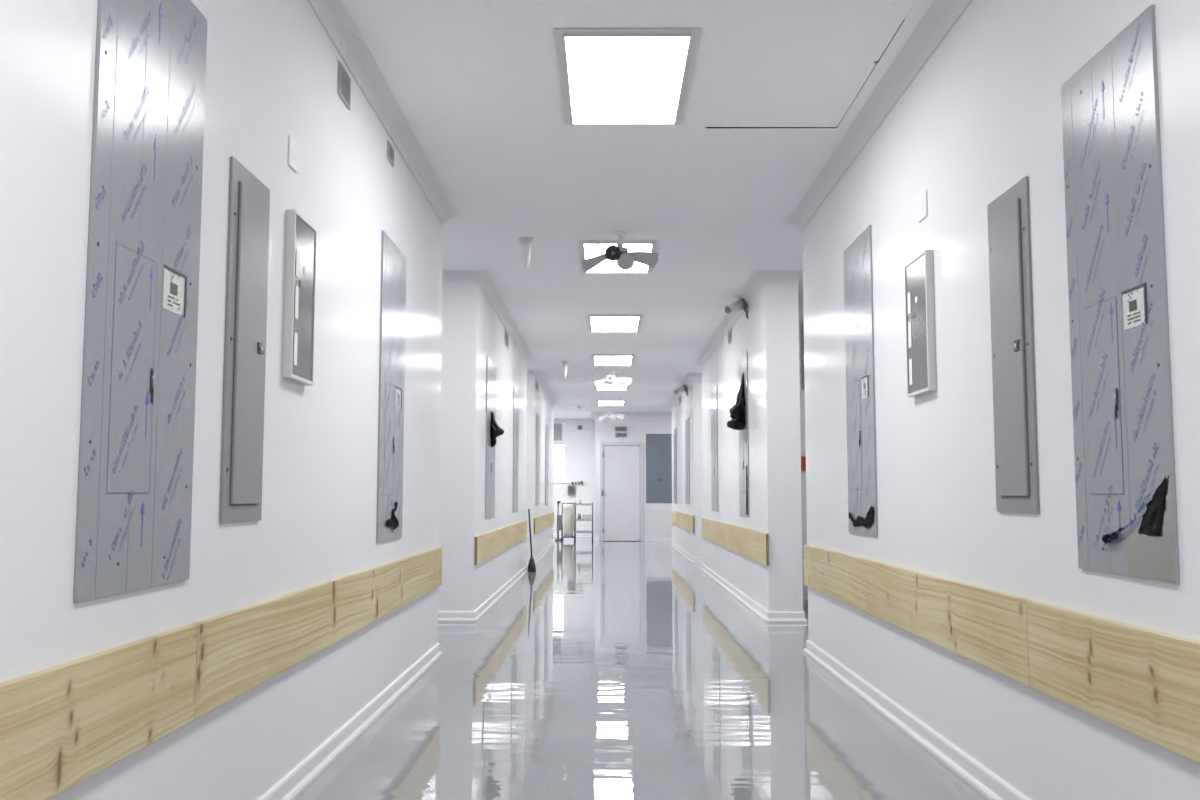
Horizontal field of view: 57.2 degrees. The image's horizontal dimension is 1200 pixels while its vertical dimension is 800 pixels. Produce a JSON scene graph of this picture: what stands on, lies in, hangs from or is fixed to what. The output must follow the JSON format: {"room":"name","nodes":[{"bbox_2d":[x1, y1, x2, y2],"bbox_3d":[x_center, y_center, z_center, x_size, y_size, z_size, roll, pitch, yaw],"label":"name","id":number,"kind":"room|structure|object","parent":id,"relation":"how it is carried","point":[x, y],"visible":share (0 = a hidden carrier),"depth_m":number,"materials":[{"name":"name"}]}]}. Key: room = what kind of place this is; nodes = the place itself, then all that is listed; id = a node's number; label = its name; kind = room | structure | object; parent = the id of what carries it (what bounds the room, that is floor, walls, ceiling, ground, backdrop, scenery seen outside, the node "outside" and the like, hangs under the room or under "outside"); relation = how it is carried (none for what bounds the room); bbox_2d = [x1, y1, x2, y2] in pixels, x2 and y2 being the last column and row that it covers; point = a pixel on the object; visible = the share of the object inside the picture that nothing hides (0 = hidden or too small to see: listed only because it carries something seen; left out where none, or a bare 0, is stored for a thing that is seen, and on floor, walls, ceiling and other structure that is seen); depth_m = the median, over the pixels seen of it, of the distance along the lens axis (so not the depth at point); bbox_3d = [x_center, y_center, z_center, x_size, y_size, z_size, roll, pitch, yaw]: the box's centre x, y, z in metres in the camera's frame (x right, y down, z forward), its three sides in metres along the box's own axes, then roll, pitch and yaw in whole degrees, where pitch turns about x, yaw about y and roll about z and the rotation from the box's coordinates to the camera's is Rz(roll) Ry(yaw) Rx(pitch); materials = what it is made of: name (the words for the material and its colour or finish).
{"room":"hospital corridor","nodes":[
{"label":"hospital corridor","id":0,"kind":"room"},
{"bbox_2d":[0,0,442,799],"bbox_3d":[-2.370,-0.303,1.617,2.440,3.080,12.140,0,-5,0],"label":"wall","id":1,"kind":"structure","parent":0,"point":[272,65],"depth_m":3.46,"materials":[{"name":"white paint"}]},
{"bbox_2d":[0,625,196,799],"bbox_3d":[-1.152,0.434,-0.640,0.023,0.256,7.385,0,-5,0],"label":"wooden rail","id":2,"kind":"object","parent":1,"relation":"attached to","point":[62,725],"visible":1,"depth_m":2.42,"materials":[{"name":"brown wood"}]},
{"bbox_2d":[73,0,206,601],"bbox_3d":[-1.132,-0.327,2.778,0.020,1.595,0.645,0,-5,0],"label":"electrical panel","id":3,"kind":"object","parent":1,"relation":"attached to","point":[134,502],"visible":1,"depth_m":2.73,"materials":[{"name":"grey metal"}]},
{"bbox_2d":[219,156,269,522],"bbox_3d":[-1.123,-0.175,3.523,0.028,1.122,0.375,0,-5,0],"label":"electrical panel","id":4,"kind":"object","parent":1,"relation":"attached to","point":[249,198],"visible":1,"depth_m":3.47,"materials":[{"name":"grey metal"}]},
{"bbox_2d":[288,135,297,172],"bbox_3d":[-1.129,-0.905,4.053,0.010,0.110,0.105,0,-5,0],"label":"blank plate","id":5,"kind":"object","parent":1,"relation":"attached to","point":[292,144],"visible":1,"depth_m":4.04,"materials":[{"name":"white plastic"}]},
{"bbox_2d":[282,209,316,385],"bbox_3d":[-1.117,-0.372,4.099,0.034,0.612,0.300,0,-5,0],"label":"display box","id":6,"kind":"object","parent":1,"relation":"attached to","point":[301,235],"visible":1,"depth_m":4.04,"materials":[{"name":"grey metal"}]},
{"bbox_2d":[191,547,441,718],"bbox_3d":[-1.114,0.948,5.312,0.023,0.256,4.557,0,-5,0],"label":"wooden rail","id":7,"kind":"object","parent":1,"relation":"attached to","point":[237,651],"visible":1,"depth_m":3.99,"materials":[{"name":"brown wood"}]},
{"bbox_2d":[338,61,350,109],"bbox_3d":[-1.124,-1.382,4.839,0.010,0.145,0.200,0,-5,0],"label":"air vent","id":8,"kind":"object","parent":1,"relation":"in","point":[344,80],"visible":1,"depth_m":4.83,"materials":[{"name":"grey metal"}]},
{"bbox_2d":[258,643,441,799],"bbox_3d":[-2.356,1.186,1.504,2.470,0.091,12.170,0,-5,0],"label":"baseboard","id":9,"kind":"structure","parent":1,"relation":"attached to","point":[301,776],"depth_m":4.79,"materials":[{"name":"white paint"}]},
{"bbox_2d":[307,0,457,224],"bbox_3d":[-2.321,-1.796,1.793,2.535,0.080,12.235,0,-5,0],"label":"trim","id":10,"kind":"structure","parent":1,"relation":"attached to","point":[333,15],"depth_m":5.36,"materials":[{"name":"white paint"}]},
{"bbox_2d":[387,141,394,166],"bbox_3d":[-1.117,-1.315,5.877,0.010,0.095,0.150,0,-5,0],"label":"air vent","id":11,"kind":"object","parent":1,"relation":"in","point":[390,150],"visible":1,"depth_m":5.87,"materials":[{"name":"grey metal"}]},
{"bbox_2d":[376,230,406,541],"bbox_3d":[-1.108,-0.048,5.921,0.027,1.600,0.655,0,-5,0],"label":"electrical panel","id":12,"kind":"object","parent":1,"relation":"attached to","point":[393,261],"visible":1,"depth_m":5.84,"materials":[{"name":"grey metal"}]},
{"bbox_2d":[438,281,526,610],"bbox_3d":[-2.299,0.659,12.755,2.440,3.080,6.100,0,-5,0],"label":"wall","id":13,"kind":"structure","parent":0,"point":[473,331],"depth_m":9.82,"materials":[{"name":"white paint"}]},
{"bbox_2d":[438,566,527,621],"bbox_3d":[-2.285,2.147,12.627,2.470,0.091,6.160,0,-5,0],"label":"baseboard","id":14,"kind":"structure","parent":13,"relation":"attached to","point":[443,616],"depth_m":9.99,"materials":[{"name":"white paint"}]},
{"bbox_2d":[442,271,533,362],"bbox_3d":[-2.251,-0.838,12.884,2.535,0.080,6.290,0,-5,0],"label":"trim","id":15,"kind":"structure","parent":13,"relation":"attached to","point":[483,278],"depth_m":10.91,"materials":[{"name":"white paint"}]},
{"bbox_2d":[485,356,504,517],"bbox_3d":[-1.021,0.385,10.934,0.137,1.560,0.800,0,-5,0],"label":"electrical panel","id":16,"kind":"object","parent":13,"relation":"attached to","point":[493,430],"visible":1,"depth_m":10.85,"materials":[{"name":"grey metal"}]},
{"bbox_2d":[474,521,526,564],"bbox_3d":[-1.067,1.580,12.641,0.023,0.245,6.054,0,-5,0],"label":"wooden rail","id":17,"kind":"object","parent":13,"relation":"attached to","point":[487,545],"visible":1,"depth_m":11.41,"materials":[{"name":"brown wood"}]},
{"bbox_2d":[505,329,508,348],"bbox_3d":[-1.074,-0.698,12.674,0.010,0.170,0.420,0,-5,0],"label":"air vent","id":18,"kind":"object","parent":13,"relation":"in","point":[506,333],"visible":1,"depth_m":12.66,"materials":[{"name":"grey metal"}]},
{"bbox_2d":[513,386,518,511],"bbox_3d":[-1.061,0.632,13.954,0.020,1.560,0.700,0,-5,0],"label":"electrical panel","id":19,"kind":"object","parent":13,"relation":"attached to","point":[516,392],"visible":1,"depth_m":13.82,"materials":[{"name":"grey metal"}]},
{"bbox_2d":[526,376,553,558],"bbox_3d":[-2.248,1.343,20.676,2.440,3.080,6.400,0,-5,0],"label":"wall","id":20,"kind":"structure","parent":0,"point":[538,402],"depth_m":18.36,"materials":[{"name":"white paint"}]},
{"bbox_2d":[536,414,539,504],"bbox_3d":[-1.033,1.005,18.389,0.020,1.500,0.800,0,-5,0],"label":"electrical panel","id":21,"kind":"object","parent":20,"relation":"attached to","point":[537,416],"visible":1,"depth_m":18.20,"materials":[{"name":"grey metal"}]},
{"bbox_2d":[526,542,554,564],"bbox_3d":[-2.234,2.831,20.547,2.470,0.091,6.460,0,-5,0],"label":"baseboard","id":22,"kind":"structure","parent":20,"relation":"attached to","point":[544,552],"depth_m":19.32,"materials":[{"name":"white paint"}]},
{"bbox_2d":[527,370,557,406],"bbox_3d":[-2.200,-0.154,20.805,2.535,0.080,6.590,0,-5,0],"label":"trim","id":23,"kind":"structure","parent":20,"relation":"attached to","point":[540,378],"depth_m":19.33,"materials":[{"name":"white paint"}]},
{"bbox_2d":[534,512,553,533],"bbox_3d":[-1.017,2.264,20.561,0.023,0.245,6.354,0,-5,0],"label":"wooden rail","id":24,"kind":"object","parent":20,"relation":"attached to","point":[542,522],"visible":1,"depth_m":19.68,"materials":[{"name":"brown wood"}]},
{"bbox_2d":[545,425,548,505],"bbox_3d":[-1.015,1.262,21.127,0.020,1.520,0.900,0,-5,0],"label":"electrical panel","id":25,"kind":"object","parent":20,"relation":"attached to","point":[546,428],"visible":1,"depth_m":20.91,"materials":[{"name":"grey metal"}]},
{"bbox_2d":[553,422,594,533],"bbox_3d":[-1.760,2.046,28.818,3.313,3.080,0.150,0,-5,0],"label":"wall","id":26,"kind":"structure","parent":0,"point":[580,444],"depth_m":28.74,"materials":[{"name":"white paint"}]},
{"bbox_2d":[554,424,561,440],"bbox_3d":[-1.127,0.844,28.837,0.260,0.440,0.010,0,-5,0],"label":"air vent","id":27,"kind":"object","parent":26,"relation":"in","point":[557,427],"visible":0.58,"depth_m":28.84,"materials":[{"name":"grey metal"}]},
{"bbox_2d":[553,443,565,477],"bbox_3d":[-1.332,1.585,28.825,0.870,0.900,0.050,0,-5,0],"label":"window","id":28,"kind":"structure","parent":26,"relation":"in","point":[559,448],"depth_m":28.81,"materials":[{"name":"white glass"}]},
{"bbox_2d":[568,485,574,494],"bbox_3d":[-0.743,2.349,28.662,0.190,0.250,0.094,0,-5,0],"label":"wall monitor","id":29,"kind":"object","parent":26,"relation":"attached to","point":[571,488],"visible":1,"depth_m":28.62,"materials":[{"name":"grey plastic"}]},
{"bbox_2d":[595,416,671,540],"bbox_3d":[1.832,1.941,27.574,3.887,3.080,2.500,0,-5,0],"label":"wall","id":30,"kind":"structure","parent":0,"point":[657,516],"depth_m":26.39,"materials":[{"name":"white paint"}]},
{"bbox_2d":[553,534,598,540],"bbox_3d":[-1.715,3.423,27.404,3.421,0.091,2.432,0,-5,0],"label":"baseboard","id":31,"kind":"structure","parent":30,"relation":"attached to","point":[554,535],"depth_m":28.59,"materials":[{"name":"white paint"}]},
{"bbox_2d":[554,412,670,421],"bbox_3d":[0.083,0.423,27.470,7.438,0.080,2.175,-3,-6,32],"label":"trim","id":32,"kind":"structure","parent":30,"relation":"attached to","point":[593,414],"depth_m":26.45,"materials":[{"name":"white paint"}]},
{"bbox_2d":[615,426,626,437],"bbox_3d":[0.503,0.766,26.417,0.290,0.270,0.024,0,-5,0],"label":"door sign","id":33,"kind":"object","parent":30,"relation":"attached to","point":[620,431],"visible":1,"depth_m":26.41,"materials":[{"name":"grey"}]},
{"bbox_2d":[600,442,643,540],"bbox_3d":[0.520,2.188,26.256,1.034,2.360,0.099,0,-5,0],"label":"door","id":34,"kind":"structure","parent":30,"relation":"in","point":[623,461],"depth_m":26.27,"materials":[{"name":"white paint"}]},
{"bbox_2d":[644,537,671,540],"bbox_3d":[2.404,3.320,26.183,2.725,0.091,0.032,0,-5,0],"label":"baseboard","id":35,"kind":"structure","parent":30,"relation":"attached to","point":[645,538],"depth_m":26.19,"materials":[{"name":"white paint"}]},
{"bbox_2d":[646,434,671,502],"bbox_3d":[1.425,1.638,26.338,0.640,1.650,0.020,0,-5,0],"label":"electrical panel","id":36,"kind":"object","parent":30,"relation":"attached to","point":[658,446],"visible":0.9,"depth_m":26.34,"materials":[{"name":"grey metal"}]},
{"bbox_2d":[342,0,933,418],"bbox_3d":[0.079,-0.983,12.330,8.000,0.120,33.800,0,-5,0],"label":"ceiling","id":37,"kind":"structure","parent":0,"point":[476,84],"depth_m":6.82,"materials":[{"name":"white paint"}]},
{"bbox_2d":[518,237,532,268],"bbox_3d":[-0.576,-1.131,8.533,0.116,0.237,0.116,0,-5,0],"label":"detector","id":38,"kind":"object","parent":37,"relation":"hanging from","point":[525,242],"visible":1,"depth_m":8.50,"materials":[{"name":"grey plastic"}]},
{"bbox_2d":[561,362,568,377],"bbox_3d":[-0.525,-0.449,16.423,0.116,0.237,0.116,0,-5,0],"label":"detector","id":39,"kind":"object","parent":37,"relation":"hanging from","point":[564,364],"visible":1,"depth_m":16.39,"materials":[{"name":"grey plastic"}]},
{"bbox_2d":[577,406,581,416],"bbox_3d":[-0.463,0.263,24.672,0.116,0.237,0.116,0,-5,0],"label":"detector","id":40,"kind":"object","parent":37,"relation":"hanging from","point":[578,407],"visible":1,"depth_m":24.64,"materials":[{"name":"grey plastic"}]},
{"bbox_2d":[596,400,625,405],"bbox_3d":[0.238,0.066,23.651,0.632,0.019,1.206,0,-5,0],"label":"recessed light","id":41,"kind":"object","parent":37,"relation":"in","point":[598,402],"visible":1,"depth_m":23.51,"materials":[{"name":"white plastic"}]},
{"bbox_2d":[598,401,623,404],"bbox_3d":[0.238,0.063,23.651,0.536,0.010,1.110,0,-5,0],"label":"diffuser","id":42,"kind":"object","parent":41,"relation":"attached to","point":[599,402],"depth_m":23.56,"materials":[{"name":"white plastic"}]},
{"bbox_2d":[594,383,628,389],"bbox_3d":[0.216,-0.240,20.114,0.632,0.019,1.206,0,-5,0],"label":"recessed light","id":43,"kind":"object","parent":37,"relation":"in","point":[605,386],"visible":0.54,"depth_m":20.20,"materials":[{"name":"white plastic"}]},
{"bbox_2d":[599,408,623,420],"bbox_3d":[0.258,0.326,25.007,0.582,0.304,0.137,0,-5,0],"label":"ceiling fan","id":44,"kind":"object","parent":37,"relation":"hanging from","point":[610,414],"visible":1,"depth_m":25.00,"materials":[{"name":"white plastic"}]},
{"bbox_2d":[591,355,634,365],"bbox_3d":[0.191,-0.581,16.159,0.632,0.019,1.206,0,-5,0],"label":"recessed light","id":45,"kind":"object","parent":37,"relation":"in","point":[597,360],"visible":1,"depth_m":16.15,"materials":[{"name":"white plastic"}]},
{"bbox_2d":[595,368,631,386],"bbox_3d":[0.208,-0.349,17.186,0.582,0.304,0.137,0,-5,0],"label":"ceiling fan","id":46,"kind":"object","parent":37,"relation":"hanging from","point":[613,378],"visible":1,"depth_m":17.18,"materials":[{"name":"white plastic"}]},
{"bbox_2d":[586,315,643,331],"bbox_3d":[0.169,-0.879,12.712,0.632,0.019,1.206,0,-5,0],"label":"recessed light","id":47,"kind":"object","parent":37,"relation":"in","point":[595,323],"visible":1,"depth_m":12.66,"materials":[{"name":"white plastic"}]},
{"bbox_2d":[591,317,638,330],"bbox_3d":[0.169,-0.881,12.712,0.536,0.010,1.110,0,-5,0],"label":"diffuser","id":48,"kind":"object","parent":47,"relation":"attached to","point":[597,323],"depth_m":12.68,"materials":[{"name":"white plastic"}]},
{"bbox_2d":[578,241,658,272],"bbox_3d":[0.146,-1.183,9.185,0.632,0.019,1.206,0,-5,0],"label":"recessed light","id":49,"kind":"object","parent":37,"relation":"in","point":[587,249],"visible":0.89,"depth_m":8.92,"materials":[{"name":"white plastic"}]},
{"bbox_2d":[582,232,658,271],"bbox_3d":[0.152,-1.115,8.319,0.582,0.304,0.137,0,-5,0],"label":"ceiling fan","id":50,"kind":"object","parent":37,"relation":"hanging from","point":[625,259],"visible":1,"depth_m":8.31,"materials":[{"name":"white plastic"}]},
{"bbox_2d":[553,28,701,124],"bbox_3d":[0.122,-1.521,5.280,0.632,0.019,1.206,0,-5,0],"label":"recessed light","id":51,"kind":"object","parent":37,"relation":"in","point":[608,76],"visible":1,"depth_m":5.16,"materials":[{"name":"white plastic"}]},
{"bbox_2d":[706,19,903,126],"bbox_3d":[0.924,-1.536,5.268,0.710,0.016,1.342,0,-5,0],"label":"ceiling hatch","id":52,"kind":"object","parent":37,"relation":"attached to","point":[774,73],"visible":1,"depth_m":5.15,"materials":[{"name":"white"}]},
{"bbox_2d":[295,537,987,799],"bbox_3d":[0.077,2.195,12.056,8.000,0.100,33.800,0,-5,0],"label":"floor","id":53,"kind":"structure","parent":0,"point":[609,670],"depth_m":5.61,"materials":[{"name":"grey tile"}]},
{"bbox_2d":[527,509,535,571],"bbox_3d":[-0.984,2.023,15.891,0.130,0.899,0.127,0,-5,0],"label":"broom","id":54,"kind":"object","parent":53,"relation":"on","point":[531,566],"visible":0.98,"depth_m":15.85,"materials":[{"name":"black plastic"}]},
{"bbox_2d":[555,501,563,540],"bbox_3d":[-0.990,2.937,26.753,0.200,0.949,0.280,0,-5,0],"label":"stand","id":55,"kind":"object","parent":53,"relation":"on","point":[558,502],"visible":0.87,"depth_m":26.71,"materials":[{"name":"grey metal"}]},
{"bbox_2d":[561,503,573,541],"bbox_3d":[-0.753,2.913,26.252,0.324,0.912,0.490,0,-5,0],"label":"cart","id":56,"kind":"object","parent":53,"relation":"on","point":[567,509],"visible":0.78,"depth_m":26.10,"materials":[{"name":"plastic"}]},
{"bbox_2d":[574,502,592,542],"bbox_3d":[-0.377,2.843,25.603,0.437,0.940,0.630,0,-5,0],"label":"trolley","id":57,"kind":"object","parent":53,"relation":"on","point":[575,503],"visible":1,"depth_m":25.33,"materials":[{"name":"metal"}]},
{"bbox_2d":[575,503,591,504],"bbox_3d":[-0.377,2.432,25.639,0.410,0.045,0.548,0,-5,0],"label":"shelf","id":58,"kind":"object","parent":57,"relation":"attached to","point":[575,503],"depth_m":25.36,"materials":[{"name":"grey metal"}]},
{"bbox_2d":[575,519,591,520],"bbox_3d":[-0.377,2.791,25.608,0.410,0.045,0.548,0,-5,0],"label":"shelf","id":59,"kind":"object","parent":57,"relation":"attached to","point":[575,519],"depth_m":25.33,"materials":[{"name":"grey metal"}]},
{"bbox_2d":[575,531,591,532],"bbox_3d":[-0.377,3.070,25.584,0.410,0.045,0.548,0,-5,0],"label":"shelf","id":60,"kind":"object","parent":57,"relation":"attached to","point":[575,531],"depth_m":25.31,"materials":[{"name":"grey metal"}]},
{"bbox_2d":[582,515,590,518],"bbox_3d":[-0.307,2.733,25.582,0.200,0.130,0.180,0,-5,0],"label":"carton","id":61,"kind":"object","parent":57,"relation":"on","point":[583,516],"visible":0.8,"depth_m":25.50,"materials":[{"name":"white cardboard"}]},
{"bbox_2d":[671,378,702,557],"bbox_3d":[2.638,1.364,20.894,2.190,3.080,6.100,0,-5,0],"label":"wall","id":62,"kind":"structure","parent":0,"point":[690,406],"depth_m":18.57,"materials":[{"name":"white paint"}]},
{"bbox_2d":[674,427,676,503],"bbox_3d":[1.544,1.356,22.608,0.020,1.530,0.900,0,-5,0],"label":"electrical panel","id":63,"kind":"object","parent":62,"relation":"attached to","point":[675,429],"visible":1,"depth_m":22.48,"materials":[{"name":"grey metal"}]},
{"bbox_2d":[674,385,687,394],"bbox_3d":[1.416,-0.172,19.249,0.278,0.204,0.141,2,-5,-25],"label":"security camera","id":64,"kind":"object","parent":62,"relation":"attached to","point":[682,388],"visible":1,"depth_m":19.21,"materials":[{"name":"grey plastic"}]},
{"bbox_2d":[671,511,693,532],"bbox_3d":[1.530,2.270,20.782,0.023,0.275,6.080,0,-5,0],"label":"wooden rail","id":65,"kind":"object","parent":62,"relation":"attached to","point":[685,521],"visible":1,"depth_m":19.93,"materials":[{"name":"brown wood"}]},
{"bbox_2d":[667,373,701,407],"bbox_3d":[2.591,-0.132,21.023,2.285,0.080,6.290,0,-5,0],"label":"trim","id":66,"kind":"structure","parent":62,"relation":"attached to","point":[688,378],"depth_m":19.09,"materials":[{"name":"white paint"}]},
{"bbox_2d":[671,542,702,563],"bbox_3d":[2.622,2.852,20.765,2.220,0.091,6.160,0,-5,0],"label":"baseboard","id":67,"kind":"structure","parent":62,"relation":"attached to","point":[681,551],"depth_m":19.06,"materials":[{"name":"white paint"}]},
{"bbox_2d":[685,417,689,503],"bbox_3d":[1.522,1.069,19.220,0.020,1.480,0.900,0,-5,0],"label":"electrical panel","id":68,"kind":"object","parent":62,"relation":"attached to","point":[687,447],"visible":1,"depth_m":19.13,"materials":[{"name":"grey metal"}]},
{"bbox_2d":[702,281,807,610],"bbox_3d":[2.588,0.680,12.973,2.190,3.080,6.600,0,-5,0],"label":"wall","id":69,"kind":"structure","parent":0,"point":[770,335],"depth_m":9.97,"materials":[{"name":"white paint"}]},
{"bbox_2d":[711,385,717,510],"bbox_3d":[1.491,0.641,14.389,0.020,1.600,0.800,0,-5,0],"label":"electrical panel","id":70,"kind":"object","parent":69,"relation":"attached to","point":[714,414],"visible":1,"depth_m":14.33,"materials":[{"name":"grey metal"}]},
{"bbox_2d":[728,328,731,344],"bbox_3d":[1.485,-0.725,12.570,0.010,0.150,0.300,0,-5,0],"label":"air vent","id":71,"kind":"object","parent":69,"relation":"in","point":[730,330],"visible":1,"depth_m":12.55,"materials":[{"name":"grey metal"}]},
{"bbox_2d":[702,518,768,564],"bbox_3d":[1.479,1.584,12.837,0.023,0.275,6.530,0,-5,0],"label":"wooden rail","id":72,"kind":"object","parent":69,"relation":"attached to","point":[752,544],"visible":1,"depth_m":11.51,"materials":[{"name":"brown wood"}]},
{"bbox_2d":[724,299,748,317],"bbox_3d":[1.363,-0.921,10.983,0.278,0.204,0.141,2,-5,-25],"label":"security camera","id":73,"kind":"object","parent":69,"relation":"attached to","point":[740,304],"visible":1,"depth_m":10.94,"materials":[{"name":"grey plastic"}]},
{"bbox_2d":[727,352,748,516],"bbox_3d":[1.392,0.366,11.322,0.179,1.650,0.720,0,-5,0],"label":"electrical panel","id":74,"kind":"object","parent":69,"relation":"attached to","point":[738,412],"visible":1,"depth_m":11.17,"materials":[{"name":"grey metal"}]},
{"bbox_2d":[695,270,802,366],"bbox_3d":[2.541,-0.816,13.103,2.285,0.080,6.790,0,-5,0],"label":"trim","id":75,"kind":"structure","parent":69,"relation":"attached to","point":[759,277],"depth_m":10.69,"materials":[{"name":"white paint"}]},
{"bbox_2d":[701,564,807,621],"bbox_3d":[2.572,2.168,12.845,2.220,0.091,6.660,0,-5,0],"label":"baseboard","id":76,"kind":"structure","parent":69,"relation":"attached to","point":[767,616],"depth_m":10.35,"materials":[{"name":"white paint"}]},
{"bbox_2d":[801,322,804,388],"bbox_3d":[2.205,-0.450,11.051,0.360,0.680,0.030,0,-5,0],"label":"upper cabinet","id":77,"kind":"object","parent":69,"relation":"attached to","point":[802,323],"visible":0.21,"depth_m":11.05,"materials":[{"name":"grey metal"}]},
{"bbox_2d":[801,456,805,469],"bbox_3d":[2.067,0.631,10.952,0.115,0.140,0.042,0,-5,0],"label":"fire alarm","id":78,"kind":"object","parent":69,"relation":"attached to","point":[803,458],"visible":0.43,"depth_m":10.93,"materials":[{"name":"red plastic"}]},
{"bbox_2d":[802,0,1199,799],"bbox_3d":[2.516,-0.295,1.676,2.190,3.080,12.320,0,-5,0],"label":"wall","id":79,"kind":"structure","parent":0,"point":[983,114],"depth_m":4.11,"materials":[{"name":"white paint"}]},
{"bbox_2d":[804,545,870,612],"bbox_3d":[1.441,1.076,6.801,0.023,0.277,1.895,0,-5,0],"label":"wooden rail","id":80,"kind":"object","parent":79,"relation":"attached to","point":[843,577],"visible":1,"depth_m":6.59,"materials":[{"name":"brown wood"}]},
{"bbox_2d":[843,225,877,535],"bbox_3d":[1.434,-0.083,6.118,0.029,1.652,0.655,0,-5,0],"label":"electrical panel","id":81,"kind":"object","parent":79,"relation":"attached to","point":[858,280],"visible":1,"depth_m":6.05,"materials":[{"name":"grey metal"}]},
{"bbox_2d":[787,0,971,230],"bbox_3d":[2.469,-1.788,1.853,2.285,0.080,12.415,0,-5,0],"label":"trim","id":82,"kind":"structure","parent":79,"relation":"attached to","point":[942,15],"depth_m":5.38,"materials":[{"name":"white paint"}]},
{"bbox_2d":[804,640,1030,799],"bbox_3d":[2.500,1.194,1.562,2.220,0.091,12.350,0,-5,0],"label":"baseboard","id":83,"kind":"structure","parent":79,"relation":"attached to","point":[983,780],"depth_m":4.83,"materials":[{"name":"white paint"}]},
{"bbox_2d":[904,249,936,396],"bbox_3d":[1.424,-0.332,4.900,0.034,0.612,0.345,0,-5,0],"label":"display box","id":84,"kind":"object","parent":79,"relation":"attached to","point":[919,272],"visible":1,"depth_m":4.84,"materials":[{"name":"grey metal"}]},
{"bbox_2d":[917,190,927,222],"bbox_3d":[1.436,-0.863,4.903,0.010,0.115,0.130,0,-5,0],"label":"blank plate","id":85,"kind":"object","parent":79,"relation":"attached to","point":[922,206],"visible":1,"depth_m":4.89,"materials":[{"name":"white plastic"}]},
{"bbox_2d":[867,561,1031,685],"bbox_3d":[1.428,0.898,4.739,0.023,0.277,2.239,0,-5,0],"label":"wooden rail","id":86,"kind":"object","parent":79,"relation":"attached to","point":[988,628],"visible":1,"depth_m":4.35,"materials":[{"name":"brown wood"}]},
{"bbox_2d":[987,176,1039,512],"bbox_3d":[1.420,-0.174,3.818,0.028,1.122,0.375,0,-5,0],"label":"electrical panel","id":87,"kind":"object","parent":79,"relation":"attached to","point":[1009,246],"visible":1,"depth_m":3.76,"materials":[{"name":"grey metal"}]},
{"bbox_2d":[1027,601,1199,762],"bbox_3d":[1.395,0.458,-0.357,0.023,0.277,7.985,0,-5,0],"label":"wooden rail","id":88,"kind":"object","parent":79,"relation":"attached to","point":[1145,683],"visible":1,"depth_m":2.97,"materials":[{"name":"brown wood"}]},
{"bbox_2d":[1061,5,1179,582],"bbox_3d":[1.413,-0.254,3.050,0.032,1.486,0.565,0,-5,0],"label":"electrical panel","id":89,"kind":"object","parent":79,"relation":"attached to","point":[1126,509],"visible":1,"depth_m":2.99,"materials":[{"name":"grey metal"}]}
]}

